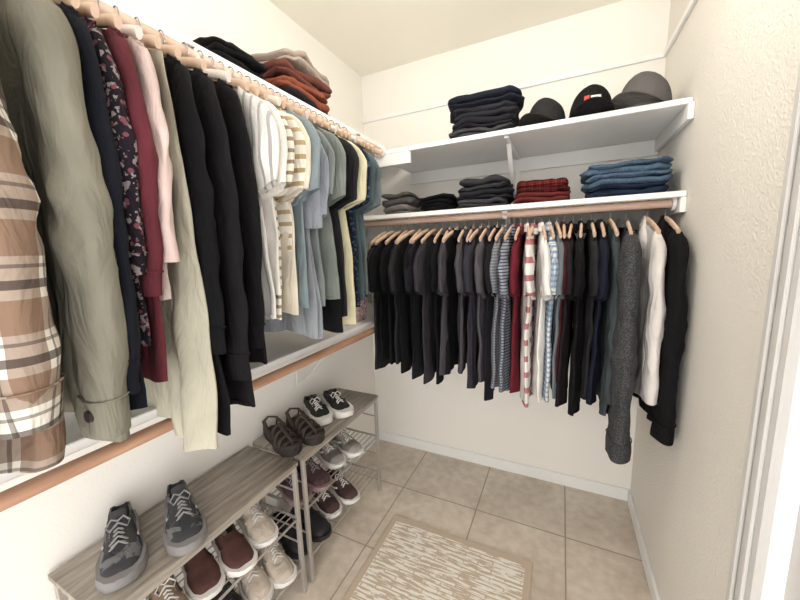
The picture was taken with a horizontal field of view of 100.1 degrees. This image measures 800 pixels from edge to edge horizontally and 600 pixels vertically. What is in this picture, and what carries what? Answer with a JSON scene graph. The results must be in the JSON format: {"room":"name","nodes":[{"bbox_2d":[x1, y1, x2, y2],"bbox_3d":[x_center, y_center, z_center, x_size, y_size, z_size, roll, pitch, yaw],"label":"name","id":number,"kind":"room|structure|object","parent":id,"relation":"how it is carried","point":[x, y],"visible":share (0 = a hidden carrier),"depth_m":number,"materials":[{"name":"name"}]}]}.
{"room":"walk-in closet","nodes":[
{"label":"walk-in closet","id":0,"kind":"room"},
{"bbox_2d":[0,0,375,599],"bbox_3d":[-0.946,0.030,1.109,0.100,2.660,3.345,2,10,26],"label":"wall","id":1,"kind":"structure","parent":0,"point":[41,533],"depth_m":1.26,"materials":[{"name":"paint"}]},
{"bbox_3d":[-0.939,-0.636,0.924,0.019,0.071,3.224,2,10,26],"label":"shelf cleat","id":2,"kind":"object","parent":1,"relation":"attached to","visible":0},
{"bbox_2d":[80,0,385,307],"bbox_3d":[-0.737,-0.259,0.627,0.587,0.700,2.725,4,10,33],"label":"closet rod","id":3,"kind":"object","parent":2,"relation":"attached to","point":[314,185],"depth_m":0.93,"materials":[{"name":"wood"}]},
{"bbox_2d":[0,80,65,473],"bbox_3d":[-0.717,-0.168,0.524,0.536,0.840,0.118,3,10,28],"label":"shirt","id":4,"kind":"object","parent":3,"relation":"hanging from","point":[32,420],"visible":1,"depth_m":0.44,"materials":[{"name":"fabric"}]},
{"bbox_2d":[0,0,130,441],"bbox_3d":[-0.677,-0.179,0.605,0.515,0.844,0.109,2,10,26],"label":"jacket","id":5,"kind":"object","parent":3,"relation":"hanging from","point":[41,75],"visible":0.69,"depth_m":0.50,"materials":[{"name":"fabric"}]},
{"bbox_2d":[51,0,147,409],"bbox_3d":[-0.660,-0.205,0.647,0.496,0.806,0.059,3,10,30],"label":"shirt","id":6,"kind":"object","parent":3,"relation":"hanging from","point":[99,121],"visible":0.16,"depth_m":0.53,"materials":[{"name":"fabric"}]},
{"bbox_2d":[75,2,150,346],"bbox_3d":[-0.642,-0.254,0.676,0.481,0.720,0.053,4,10,32],"label":"floral blouse","id":7,"kind":"object","parent":3,"relation":"hanging from","point":[124,136],"visible":0.28,"depth_m":0.55,"materials":[{"name":"fabric"}]},
{"bbox_2d":[90,14,167,382],"bbox_3d":[-0.626,-0.226,0.710,0.496,0.786,0.056,4,11,33],"label":"shirt","id":8,"kind":"object","parent":3,"relation":"hanging from","point":[153,360],"visible":0.3,"depth_m":0.58,"materials":[{"name":"fabric"}]},
{"bbox_2d":[97,0,179,300],"bbox_3d":[-0.619,-0.302,0.726,0.498,0.641,0.060,4,11,34],"label":"blouse","id":9,"kind":"object","parent":3,"relation":"hanging from","point":[146,72],"visible":0.17,"depth_m":0.59,"materials":[{"name":"fabric"}]},
{"bbox_2d":[113,5,217,450],"bbox_3d":[-0.597,-0.154,0.782,0.454,0.953,0.080,5,11,35],"label":"shirt","id":10,"kind":"object","parent":3,"relation":"hanging from","point":[189,397],"visible":0.35,"depth_m":0.70,"materials":[{"name":"fabric"}]},
{"bbox_2d":[134,16,230,435],"bbox_3d":[-0.578,-0.166,0.818,0.502,0.941,0.055,5,11,36],"label":"shirt","id":11,"kind":"object","parent":3,"relation":"hanging from","point":[191,137],"visible":0.3,"depth_m":0.67,"materials":[{"name":"fabric"}]},
{"bbox_2d":[158,29,255,406],"bbox_3d":[-0.549,-0.172,0.869,0.519,0.946,0.070,5,11,35],"label":"shirt","id":12,"kind":"object","parent":3,"relation":"hanging from","point":[235,363],"visible":0.31,"depth_m":0.72,"materials":[{"name":"fabric"}]},
{"bbox_2d":[182,42,267,364],"bbox_3d":[-0.533,-0.231,0.904,0.507,0.842,0.057,4,11,34],"label":"shirt","id":13,"kind":"object","parent":3,"relation":"hanging from","point":[228,98],"visible":0.28,"depth_m":0.77,"materials":[{"name":"fabric"}]},
{"bbox_2d":[197,50,279,319],"bbox_3d":[-0.517,-0.288,0.935,0.566,0.740,0.057,4,10,32],"label":"t-shirt","id":14,"kind":"object","parent":3,"relation":"hanging from","point":[262,128],"visible":0.31,"depth_m":0.79,"materials":[{"name":"fabric"}]},
{"bbox_2d":[208,56,287,294],"bbox_3d":[-0.506,-0.337,0.956,0.562,0.650,0.053,4,10,32],"label":"t-shirt","id":15,"kind":"object","parent":3,"relation":"hanging from","point":[268,206],"visible":0.19,"depth_m":0.87,"materials":[{"name":"fabric"}]},
{"bbox_2d":[218,61,294,319],"bbox_3d":[-0.493,-0.309,0.978,0.549,0.712,0.051,4,10,33],"label":"t-shirt","id":16,"kind":"object","parent":3,"relation":"hanging from","point":[263,94],"visible":0.05,"depth_m":0.85,"materials":[{"name":"fabric"}]},
{"bbox_2d":[228,66,305,255],"bbox_3d":[-0.478,-0.344,1.010,0.538,0.654,0.065,3,10,28],"label":"t-shirt","id":17,"kind":"object","parent":3,"relation":"hanging from","point":[283,210],"visible":0.12,"depth_m":0.89,"materials":[{"name":"fabric"}]},
{"bbox_2d":[237,71,310,314],"bbox_3d":[-0.469,-0.312,1.032,0.554,0.725,0.053,4,10,32],"label":"blouse","id":18,"kind":"object","parent":3,"relation":"hanging from","point":[290,305],"visible":0.16,"depth_m":0.96,"materials":[{"name":"fabric"}]},
{"bbox_2d":[253,80,322,338],"bbox_3d":[-0.436,-0.282,1.101,0.479,0.807,0.065,3,10,27],"label":"dress shirt","id":19,"kind":"object","parent":3,"relation":"hanging from","point":[305,323],"visible":0.11,"depth_m":1.06,"materials":[{"name":"fabric"}]},
{"bbox_2d":[261,84,329,338],"bbox_3d":[-0.421,-0.284,1.129,0.521,0.813,0.054,4,10,32],"label":"shirt","id":20,"kind":"object","parent":3,"relation":"hanging from","point":[324,165],"visible":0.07,"depth_m":0.98,"materials":[{"name":"fabric"}]},
{"bbox_2d":[268,88,334,305],"bbox_3d":[-0.411,-0.339,1.143,0.517,0.709,0.051,3,10,31],"label":"t-shirt","id":21,"kind":"object","parent":3,"relation":"hanging from","point":[314,236],"visible":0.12,"depth_m":1.07,"materials":[{"name":"fabric"}]},
{"bbox_2d":[275,92,345,299],"bbox_3d":[-0.402,-0.352,1.174,0.559,0.694,0.059,3,10,30],"label":"t-shirt","id":22,"kind":"object","parent":3,"relation":"hanging from","point":[326,236],"visible":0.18,"depth_m":1.10,"materials":[{"name":"fabric"}]},
{"bbox_2d":[282,95,351,332],"bbox_3d":[-0.387,-0.295,1.204,0.542,0.816,0.055,3,10,27],"label":"t-shirt","id":23,"kind":"object","parent":3,"relation":"hanging from","point":[332,310],"visible":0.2,"depth_m":1.17,"materials":[{"name":"fabric"}]},
{"bbox_2d":[289,98,358,316],"bbox_3d":[-0.376,-0.314,1.225,0.549,0.786,0.057,3,10,26],"label":"blouse","id":24,"kind":"object","parent":3,"relation":"hanging from","point":[335,219],"visible":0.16,"depth_m":1.15,"materials":[{"name":"fabric"}]},
{"bbox_2d":[295,102,366,323],"bbox_3d":[-0.362,-0.311,1.253,0.562,0.801,0.054,2,10,24],"label":"t-shirt","id":25,"kind":"object","parent":3,"relation":"hanging from","point":[362,172],"visible":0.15,"depth_m":1.20,"materials":[{"name":"fabric"}]},
{"bbox_2d":[306,108,369,306],"bbox_3d":[-0.333,-0.330,1.317,0.551,0.785,0.061,3,10,29],"label":"shirt","id":26,"kind":"object","parent":3,"relation":"hanging from","point":[350,211],"visible":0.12,"depth_m":1.23,"materials":[{"name":"fabric"}]},
{"bbox_2d":[312,111,375,300],"bbox_3d":[-0.320,-0.352,1.340,0.539,0.750,0.065,3,10,26],"label":"t-shirt","id":27,"kind":"object","parent":3,"relation":"hanging from","point":[353,139],"visible":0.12,"depth_m":1.26,"materials":[{"name":"fabric"}]},
{"bbox_2d":[317,114,380,294],"bbox_3d":[-0.306,-0.369,1.367,0.522,0.725,0.051,2,10,22],"label":"t-shirt","id":28,"kind":"object","parent":3,"relation":"hanging from","point":[359,142],"visible":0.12,"depth_m":1.30,"materials":[{"name":"fabric"}]},
{"bbox_2d":[323,116,381,293],"bbox_3d":[-0.299,-0.378,1.381,0.516,0.712,0.050,3,10,28],"label":"t-shirt","id":29,"kind":"object","parent":3,"relation":"hanging from","point":[377,185],"visible":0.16,"depth_m":1.31,"materials":[{"name":"fabric"}]},
{"bbox_2d":[100,0,389,156],"bbox_3d":[-0.787,-0.678,0.854,0.348,0.023,3.243,2,10,26],"label":"closet shelf","id":30,"kind":"object","parent":2,"relation":"on","point":[122,7],"visible":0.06,"depth_m":0.97,"materials":[{"name":"white wood"}]},
{"bbox_2d":[193,36,266,80],"bbox_3d":[-0.607,-0.790,1.162,0.253,0.109,0.230,2,10,26],"label":"sweater","id":31,"kind":"object","parent":30,"relation":"on","point":[229,51],"visible":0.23,"depth_m":1.07,"materials":[{"name":"fabric"}]},
{"bbox_3d":[-0.909,0.321,1.072,0.019,0.074,3.224,2,10,26],"label":"shelf cleat","id":32,"kind":"object","parent":1,"relation":"attached to","visible":0},
{"bbox_2d":[0,302,373,484],"bbox_3d":[-0.757,0.276,1.002,0.348,0.025,3.243,2,10,26],"label":"closet shelf","id":33,"kind":"object","parent":32,"relation":"on","point":[282,347],"visible":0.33,"depth_m":1.29,"materials":[{"name":"white wood"}]},
{"bbox_2d":[0,327,373,511],"bbox_3d":[-0.623,0.332,0.837,0.056,0.056,3.050,2,10,26],"label":"closet rod","id":34,"kind":"object","parent":33,"relation":"attached to","point":[10,497],"visible":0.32,"depth_m":0.75,"materials":[{"name":"orange wood"}]},
{"bbox_2d":[235,439,651,599],"bbox_3d":[-0.097,1.428,0.934,1.890,0.100,3.345,2,10,26],"label":"floor","id":35,"kind":"structure","parent":0,"point":[579,544],"depth_m":1.83,"materials":[{"name":"tile"}]},
{"bbox_2d":[48,446,306,599],"bbox_3d":[-0.697,1.033,1.218,0.297,0.630,0.672,2,10,26],"label":"bench","id":36,"kind":"object","parent":35,"relation":"on","point":[227,491],"visible":0.73,"depth_m":1.17,"materials":[{"name":"grey wood"}]},
{"bbox_2d":[95,479,207,593],"bbox_3d":[-0.765,0.683,1.033,0.268,0.119,0.297,-9,11,-39],"label":"shoes","id":37,"kind":"object","parent":36,"relation":"on","point":[123,557],"visible":1,"depth_m":0.98,"materials":[{"name":"fabric"}]},
{"bbox_2d":[145,574,191,599],"bbox_3d":[-0.778,0.949,1.023,0.287,0.105,0.228,6,12,42],"label":"shoes","id":38,"kind":"object","parent":36,"relation":"on","point":[170,589],"visible":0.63,"depth_m":1.06,"materials":[{"name":"beige fabric"}]},
{"bbox_2d":[181,524,257,599],"bbox_3d":[-0.679,0.928,1.229,0.287,0.077,0.228,6,12,42],"label":"shoes","id":39,"kind":"object","parent":36,"relation":"on","point":[204,575],"visible":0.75,"depth_m":1.18,"materials":[{"name":"fabric"}]},
{"bbox_2d":[235,501,278,548],"bbox_3d":[-0.603,0.881,1.381,0.118,0.118,0.287,-10,12,-43],"label":"sneaker","id":40,"kind":"object","parent":36,"relation":"on","point":[257,527],"visible":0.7,"depth_m":1.33,"materials":[{"name":"fabric"}]},
{"bbox_2d":[234,542,296,599],"bbox_3d":[-0.592,1.117,1.427,0.287,0.118,0.218,6,12,42],"label":"sneakers","id":41,"kind":"object","parent":36,"relation":"on","point":[275,569],"visible":0.55,"depth_m":1.38,"materials":[{"name":"fabric"}]},
{"bbox_2d":[253,388,380,582],"bbox_3d":[-0.398,0.928,1.833,0.297,0.630,0.665,2,10,26],"label":"bench","id":42,"kind":"object","parent":35,"relation":"on","point":[361,401],"visible":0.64,"depth_m":1.69,"materials":[{"name":"grey wood"}]},
{"bbox_2d":[262,407,324,457],"bbox_3d":[-0.503,0.604,1.571,0.227,0.095,0.289,-10,12,-43],"label":"sandals","id":43,"kind":"object","parent":42,"relation":"on","point":[284,443],"visible":1,"depth_m":1.53},
{"bbox_2d":[272,502,331,559],"bbox_3d":[-0.490,1.095,1.638,0.287,0.090,0.228,6,12,42],"label":"shoes","id":44,"kind":"object","parent":42,"relation":"on","point":[321,529],"visible":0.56,"depth_m":1.59,"materials":[{"name":"black leather"}]},
{"bbox_2d":[276,456,332,506],"bbox_3d":[-0.485,0.840,1.626,0.287,0.118,0.228,6,12,42],"label":"sneakers","id":45,"kind":"object","parent":42,"relation":"on","point":[318,480],"visible":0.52,"depth_m":1.58,"materials":[{"name":"fabric"}]},
{"bbox_2d":[302,388,353,425],"bbox_3d":[-0.399,0.558,1.812,0.233,0.106,0.282,-8,11,-35],"label":"shoes","id":46,"kind":"object","parent":42,"relation":"on","point":[334,405],"visible":0.97,"depth_m":1.77,"materials":[{"name":"black fabric"}]},
{"bbox_2d":[309,469,359,518],"bbox_3d":[-0.382,1.043,1.858,0.287,0.118,0.238,6,12,42],"label":"sneakers","id":47,"kind":"object","parent":42,"relation":"on","point":[329,505],"visible":0.69,"depth_m":1.81,"materials":[{"name":"fabric"}]},
{"bbox_2d":[314,428,363,469],"bbox_3d":[-0.364,0.797,1.875,0.287,0.118,0.238,6,12,42],"label":"sneakers","id":48,"kind":"object","parent":42,"relation":"on","point":[332,455],"visible":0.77,"depth_m":1.82,"materials":[{"name":"fabric"}]},
{"bbox_2d":[342,515,532,599],"bbox_3d":[0.041,1.324,1.212,0.730,0.009,1.200,2,10,26],"label":"area rug","id":49,"kind":"object","parent":35,"relation":"on","point":[411,560],"visible":1,"depth_m":1.56,"materials":[{"name":"beige fabric"}]},
{"bbox_2d":[269,0,622,76],"bbox_3d":[-0.182,-1.298,0.512,1.890,0.100,3.345,2,10,26],"label":"ceiling","id":50,"kind":"structure","parent":0,"point":[369,36],"depth_m":1.75,"materials":[{"name":"paint"}]},
{"bbox_2d":[361,0,670,488],"bbox_3d":[0.562,-0.181,2.165,1.690,2.660,0.100,2,10,26],"label":"wall","id":51,"kind":"structure","parent":0,"point":[543,435],"depth_m":2.06,"materials":[{"name":"paint"}]},
{"bbox_2d":[379,430,630,500],"bbox_3d":[0.577,1.105,2.312,1.690,0.075,0.014,2,10,26],"label":"baseboard","id":52,"kind":"structure","parent":51,"relation":"attached to","point":[617,492],"depth_m":2.22,"materials":[{"name":"white wood"}]},
{"bbox_2d":[367,209,649,237],"bbox_3d":[0.527,-0.456,2.067,1.686,0.076,0.019,2,10,26],"label":"cleat","id":53,"kind":"object","parent":51,"relation":"attached to","point":[637,215],"visible":0.45,"depth_m":1.96,"materials":[{"name":"white wood"}]},
{"bbox_2d":[502,211,518,225],"bbox_3d":[0.590,-0.301,1.784,0.022,0.300,0.473,2,10,26],"label":"shelf bracket","id":54,"kind":"object","parent":51,"relation":"attached to","point":[504,216],"visible":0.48,"depth_m":1.65,"materials":[{"name":"white metal"}]},
{"bbox_2d":[364,198,676,226],"bbox_3d":[0.330,-0.409,1.660,1.646,0.056,0.056,2,10,26],"label":"closet rod","id":55,"kind":"object","parent":54,"relation":"attached to","point":[671,204],"visible":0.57,"depth_m":1.51,"materials":[{"name":"brown wood"}]},
{"bbox_2d":[367,226,389,369],"bbox_3d":[-0.069,-0.045,1.913,0.055,0.817,0.519,2,9,21],"label":"t-shirt","id":56,"kind":"object","parent":55,"relation":"hanging from","point":[378,364],"visible":0.23,"depth_m":1.79,"materials":[{"name":"fabric"}]},
{"bbox_2d":[368,219,399,361],"bbox_3d":[-0.029,-0.069,1.894,0.052,0.766,0.524,3,10,27],"label":"t-shirt","id":57,"kind":"object","parent":55,"relation":"hanging from","point":[373,266],"visible":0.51,"depth_m":1.75,"materials":[{"name":"fabric"}]},
{"bbox_2d":[379,225,402,364],"bbox_3d":[0.010,-0.049,1.874,0.051,0.802,0.535,2,10,23],"label":"t-shirt","id":58,"kind":"object","parent":55,"relation":"hanging from","point":[385,254],"visible":0.37,"depth_m":1.72,"materials":[{"name":"fabric"}]},
{"bbox_2d":[388,225,412,363],"bbox_3d":[0.040,-0.058,1.859,0.062,0.781,0.580,1,9,19],"label":"t-shirt","id":59,"kind":"object","parent":55,"relation":"hanging from","point":[393,256],"visible":0.23,"depth_m":1.68,"materials":[{"name":"fabric"}]},
{"bbox_2d":[393,218,416,373],"bbox_3d":[0.091,-0.045,1.836,0.062,0.802,0.556,3,10,28],"label":"t-shirt","id":60,"kind":"object","parent":55,"relation":"hanging from","point":[402,242],"visible":0.39,"depth_m":1.71,"materials":[{"name":"fabric"}]},
{"bbox_2d":[403,217,425,363],"bbox_3d":[0.119,-0.067,1.823,0.061,0.758,0.581,1,9,19],"label":"t-shirt","id":61,"kind":"object","parent":55,"relation":"hanging from","point":[406,261],"visible":0.29,"depth_m":1.64,"materials":[{"name":"fabric"}]},
{"bbox_2d":[403,217,435,378],"bbox_3d":[0.157,-0.033,1.807,0.061,0.822,0.571,3,10,28],"label":"t-shirt","id":62,"kind":"object","parent":55,"relation":"hanging from","point":[418,366],"visible":0.33,"depth_m":1.68,"materials":[{"name":"fabric"}]},
{"bbox_2d":[413,223,441,383],"bbox_3d":[0.195,-0.023,1.788,0.054,0.838,0.569,2,10,25],"label":"t-shirt","id":63,"kind":"object","parent":55,"relation":"hanging from","point":[421,265],"visible":0.47,"depth_m":1.65,"materials":[{"name":"fabric"}]},
{"bbox_2d":[430,223,445,383],"bbox_3d":[0.233,-0.023,1.773,0.057,0.836,0.534,1,9,19],"label":"t-shirt","id":64,"kind":"object","parent":55,"relation":"hanging from","point":[437,240],"visible":0.38,"depth_m":1.62,"materials":[{"name":"fabric"}]},
{"bbox_2d":[437,215,451,374],"bbox_3d":[0.257,-0.045,1.754,0.071,0.788,0.565,1,9,18],"label":"polo shirt","id":65,"kind":"object","parent":55,"relation":"hanging from","point":[442,289],"visible":0.42,"depth_m":1.58,"materials":[{"name":"fabric"}]},
{"bbox_2d":[437,214,466,374],"bbox_3d":[0.299,-0.034,1.743,0.070,0.808,0.524,4,10,31],"label":"polo shirt","id":66,"kind":"object","parent":55,"relation":"hanging from","point":[452,345],"visible":0.39,"depth_m":1.65,"materials":[{"name":"fabric"}]},
{"bbox_2d":[454,221,468,373],"bbox_3d":[0.339,-0.043,1.718,0.064,0.786,0.552,1,9,20],"label":"polo shirt","id":67,"kind":"object","parent":55,"relation":"hanging from","point":[462,298],"visible":0.52,"depth_m":1.57,"materials":[{"name":"fabric"}]},
{"bbox_2d":[462,213,475,385],"bbox_3d":[0.378,-0.021,1.701,0.062,0.827,0.508,2,9,21],"label":"polo shirt","id":68,"kind":"object","parent":55,"relation":"hanging from","point":[472,229],"visible":0.27,"depth_m":1.56,"materials":[{"name":"fabric"}]},
{"bbox_2d":[465,220,484,388],"bbox_3d":[0.409,-0.005,1.690,0.072,0.857,0.512,4,10,31],"label":"polo shirt","id":69,"kind":"object","parent":55,"relation":"hanging from","point":[474,238],"visible":0.34,"depth_m":1.56,"materials":[{"name":"fabric"}]},
{"bbox_2d":[474,212,492,382],"bbox_3d":[0.441,-0.026,1.669,0.060,0.811,0.565,2,10,26],"label":"polo shirt","id":70,"kind":"object","parent":55,"relation":"hanging from","point":[480,249],"visible":0.5,"depth_m":1.52,"materials":[{"name":"fabric"}]},
{"bbox_2d":[484,211,500,400],"bbox_3d":[0.476,0.012,1.662,0.064,0.886,0.547,3,10,26],"label":"polo shirt","id":71,"kind":"object","parent":55,"relation":"hanging from","point":[488,392],"visible":0.41,"depth_m":1.52,"materials":[{"name":"fabric"}]},
{"bbox_2d":[490,219,508,388],"bbox_3d":[0.510,-0.008,1.638,0.053,0.841,0.533,3,10,29],"label":"polo shirt","id":72,"kind":"object","parent":55,"relation":"hanging from","point":[499,238],"visible":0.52,"depth_m":1.51,"materials":[{"name":"fabric"}]},
{"bbox_2d":[497,210,516,392],"bbox_3d":[0.541,0.006,1.626,0.068,0.867,0.554,3,10,29],"label":"polo shirt","id":73,"kind":"object","parent":55,"relation":"hanging from","point":[505,326],"visible":0.59,"depth_m":1.50,"materials":[{"name":"fabric"}]},
{"bbox_2d":[509,210,525,392],"bbox_3d":[0.573,-0.004,1.609,0.053,0.844,0.516,2,10,25],"label":"polo shirt","id":74,"kind":"object","parent":55,"relation":"hanging from","point":[517,251],"visible":0.81,"depth_m":1.49,"materials":[{"name":"fabric"}]},
{"bbox_2d":[520,209,534,400],"bbox_3d":[0.603,0.008,1.601,0.061,0.868,0.531,1,9,18],"label":"polo shirt","id":75,"kind":"object","parent":55,"relation":"hanging from","point":[527,226],"visible":0.49,"depth_m":1.49,"materials":[{"name":"fabric"}]},
{"bbox_2d":[522,209,538,407],"bbox_3d":[0.623,0.030,1.589,0.070,0.908,0.560,3,10,27],"label":"shirt","id":76,"kind":"object","parent":55,"relation":"hanging from","point":[531,244],"visible":0.64,"depth_m":1.44,"materials":[{"name":"fabric"}]},
{"bbox_2d":[530,208,551,401],"bbox_3d":[0.653,0.001,1.574,0.064,0.849,0.559,1,9,18],"label":"polo shirt","id":77,"kind":"object","parent":55,"relation":"hanging from","point":[543,263],"visible":0.87,"depth_m":1.43,"materials":[{"name":"fabric"}]},
{"bbox_2d":[542,208,558,402],"bbox_3d":[0.676,0.003,1.558,0.057,0.848,0.531,1,9,18],"label":"shirt","id":78,"kind":"object","parent":55,"relation":"hanging from","point":[552,244],"visible":0.41,"depth_m":1.41,"materials":[{"name":"fabric"}]},
{"bbox_2d":[550,207,564,398],"bbox_3d":[0.710,-0.009,1.544,0.056,0.822,0.523,1,9,19],"label":"shirt","id":79,"kind":"object","parent":55,"relation":"hanging from","point":[558,238],"visible":0.44,"depth_m":1.40,"materials":[{"name":"fabric"}]},
{"bbox_2d":[555,206,568,381],"bbox_3d":[0.724,-0.018,1.531,0.065,0.802,0.509,2,10,24],"label":"polo shirt","id":80,"kind":"object","parent":55,"relation":"hanging from","point":[563,226],"visible":0.42,"depth_m":1.39,"materials":[{"name":"fabric"}]},
{"bbox_2d":[555,206,577,406],"bbox_3d":[0.761,0.014,1.522,0.072,0.865,0.525,3,10,30],"label":"polo shirt","id":81,"kind":"object","parent":55,"relation":"hanging from","point":[567,332],"visible":0.77,"depth_m":1.41,"materials":[{"name":"fabric"}]},
{"bbox_2d":[568,205,586,415],"bbox_3d":[0.804,0.031,1.502,0.058,0.895,0.568,3,10,28],"label":"polo shirt","id":82,"kind":"object","parent":55,"relation":"hanging from","point":[577,345],"visible":0.97,"depth_m":1.37,"materials":[{"name":"fabric"}]},
{"bbox_2d":[580,204,599,399],"bbox_3d":[0.829,-0.003,1.489,0.062,0.825,0.526,2,10,25],"label":"polo shirt","id":83,"kind":"object","parent":55,"relation":"hanging from","point":[591,249],"visible":0.77,"depth_m":1.35,"materials":[{"name":"fabric"}]},
{"bbox_2d":[586,204,609,404],"bbox_3d":[0.860,0.003,1.470,0.069,0.832,0.549,3,10,29],"label":"polo shirt","id":84,"kind":"object","parent":55,"relation":"hanging from","point":[594,370],"visible":0.57,"depth_m":1.33,"materials":[{"name":"fabric"}]},
{"bbox_2d":[596,203,620,415],"bbox_3d":[0.898,0.023,1.458,0.058,0.871,0.468,2,10,24],"label":"shirt","id":85,"kind":"object","parent":55,"relation":"hanging from","point":[609,311],"visible":0.4,"depth_m":1.31,"materials":[{"name":"fabric"}]},
{"bbox_2d":[599,202,641,464],"bbox_3d":[0.947,0.089,1.444,0.092,1.000,0.608,3,10,27],"label":"sweater","id":86,"kind":"object","parent":55,"relation":"hanging from","point":[624,361],"visible":0.66,"depth_m":1.22,"materials":[{"name":"fabric"}]},
{"bbox_2d":[634,200,666,405],"bbox_3d":[1.002,-0.011,1.399,0.079,0.792,0.529,2,10,24],"label":"shirt","id":87,"kind":"object","parent":55,"relation":"hanging from","point":[651,317],"visible":0.59,"depth_m":1.21,"materials":[{"name":"fabric"}]},
{"bbox_2d":[633,199,688,445],"bbox_3d":[1.060,0.044,1.384,0.081,0.900,0.569,2,10,25],"label":"shirt","id":88,"kind":"object","parent":55,"relation":"hanging from","point":[662,415],"visible":0.41,"depth_m":1.17,"materials":[{"name":"fabric"}]},
{"bbox_2d":[504,136,519,202],"bbox_3d":[0.585,-0.630,1.744,0.022,0.300,0.449,2,10,26],"label":"shelf bracket","id":89,"kind":"object","parent":51,"relation":"attached to","point":[511,149],"visible":0.67,"depth_m":1.72,"materials":[{"name":"white metal"}]},
{"bbox_2d":[374,84,693,172],"bbox_3d":[0.553,-0.855,1.682,1.337,0.162,0.559,2,10,26],"label":"closet shelf","id":90,"kind":"object","parent":89,"relation":"on","point":[641,123],"depth_m":1.52,"materials":[{"name":"white wood"}]},
{"bbox_2d":[374,151,410,167],"bbox_3d":[-0.040,-0.736,1.762,0.210,0.058,0.020,2,10,26],"label":"cleat","id":91,"kind":"object","parent":90,"relation":"attached to","point":[401,158],"visible":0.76,"depth_m":1.75,"materials":[{"name":"white wood"}]},
{"bbox_2d":[448,85,524,138],"bbox_3d":[0.430,-0.897,1.688,0.383,0.223,0.315,2,10,26],"label":"stack","id":92,"kind":"object","parent":90,"relation":"on","point":[496,109],"visible":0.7,"depth_m":1.58,"materials":[{"name":"fabric"}]},
{"bbox_2d":[611,71,671,109],"bbox_3d":[0.958,-0.832,1.338,0.296,0.148,0.192,-8,11,-34],"label":"baseball cap","id":93,"kind":"object","parent":90,"relation":"on","point":[646,87],"visible":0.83,"depth_m":1.28,"materials":[{"name":"fabric"}]},
{"bbox_2d":[363,51,665,123],"bbox_3d":[0.505,-1.202,1.955,1.690,0.025,0.014,2,10,26],"label":"trim","id":94,"kind":"structure","parent":51,"relation":"attached to","point":[654,56],"depth_m":1.78,"materials":[{"name":"white wood"}]},
{"bbox_2d":[363,190,686,226],"bbox_3d":[0.416,-0.467,1.835,1.686,0.022,0.523,2,10,26],"label":"closet shelf","id":95,"kind":"object","parent":51,"relation":"attached to","point":[673,194],"visible":0.33,"depth_m":1.47,"materials":[{"name":"white wood"}]},
{"bbox_2d":[382,191,423,213],"bbox_3d":[0.025,-0.538,1.909,0.200,0.125,0.281,2,10,26],"label":"shirts","id":96,"kind":"object","parent":95,"relation":"on","point":[403,202],"visible":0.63,"depth_m":1.80,"materials":[{"name":"fabric"}]},
{"bbox_2d":[418,193,458,210],"bbox_3d":[0.221,-0.511,1.806,0.201,0.099,0.311,2,10,26],"label":"shirts","id":97,"kind":"object","parent":95,"relation":"on","point":[443,201],"visible":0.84,"depth_m":1.69,"materials":[{"name":"fabric"}]},
{"bbox_2d":[456,174,514,208],"bbox_3d":[0.439,-0.537,1.724,0.291,0.161,0.313,2,10,26],"label":"jeans","id":98,"kind":"object","parent":95,"relation":"on","point":[491,190],"visible":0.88,"depth_m":1.59,"materials":[{"name":"fabric"}]},
{"bbox_2d":[514,177,570,203],"bbox_3d":[0.677,-0.505,1.602,0.249,0.122,0.299,2,10,26],"label":"shirts","id":99,"kind":"object","parent":95,"relation":"on","point":[532,191],"visible":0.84,"depth_m":1.48,"materials":[{"name":"fabric"}]},
{"bbox_2d":[579,156,673,197],"bbox_3d":[0.971,-0.510,1.467,0.341,0.154,0.329,2,10,26],"label":"jeans","id":100,"kind":"object","parent":95,"relation":"on","point":[639,176],"visible":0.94,"depth_m":1.35,"materials":[{"name":"fabric"}]},
{"bbox_2d":[410,140,658,184],"bbox_3d":[0.673,-0.779,1.941,1.338,0.073,0.019,2,10,26],"label":"cleat","id":101,"kind":"object","parent":51,"relation":"attached to","point":[644,148],"visible":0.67,"depth_m":1.86,"materials":[{"name":"white wood"}]},
{"bbox_2d":[630,0,799,599],"bbox_3d":[1.106,-0.054,1.239,0.100,2.660,1.315,2,10,26],"label":"wall","id":102,"kind":"structure","parent":0,"point":[738,60],"depth_m":0.95,"materials":[{"name":"paint"}]},
{"bbox_2d":[627,491,660,599],"bbox_3d":[1.076,1.227,1.424,0.014,0.075,1.171,2,10,26],"label":"baseboard","id":103,"kind":"structure","parent":102,"relation":"attached to","point":[652,585],"depth_m":1.58,"materials":[{"name":"white paint"}]},
{"bbox_2d":[649,197,686,219],"bbox_3d":[1.165,-0.394,1.472,0.019,0.056,0.504,2,10,26],"label":"cleat","id":104,"kind":"object","parent":102,"relation":"attached to","point":[654,214],"visible":0.72,"depth_m":1.36,"materials":[{"name":"white wood"}]},
{"bbox_2d":[655,101,694,151],"bbox_3d":[1.157,-0.722,1.426,0.019,0.058,0.494,2,10,26],"label":"cleat","id":105,"kind":"object","parent":102,"relation":"attached to","point":[686,115],"visible":1,"depth_m":1.34,"materials":[{"name":"white wood"}]},
{"bbox_2d":[725,63,799,599],"bbox_3d":[0.554,0.375,0.275,0.027,2.140,1.055,2,10,26],"label":"trim","id":106,"kind":"structure","parent":102,"relation":"attached to","point":[779,355],"depth_m":0.67,"materials":[{"name":"wood"}]},
{"bbox_2d":[783,502,799,599],"bbox_3d":[0.598,0.417,0.258,0.043,2.040,0.850,2,10,26],"label":"door","id":107,"kind":"structure","parent":102,"relation":"in","point":[792,587],"depth_m":0.65,"materials":[{"name":"wood"}]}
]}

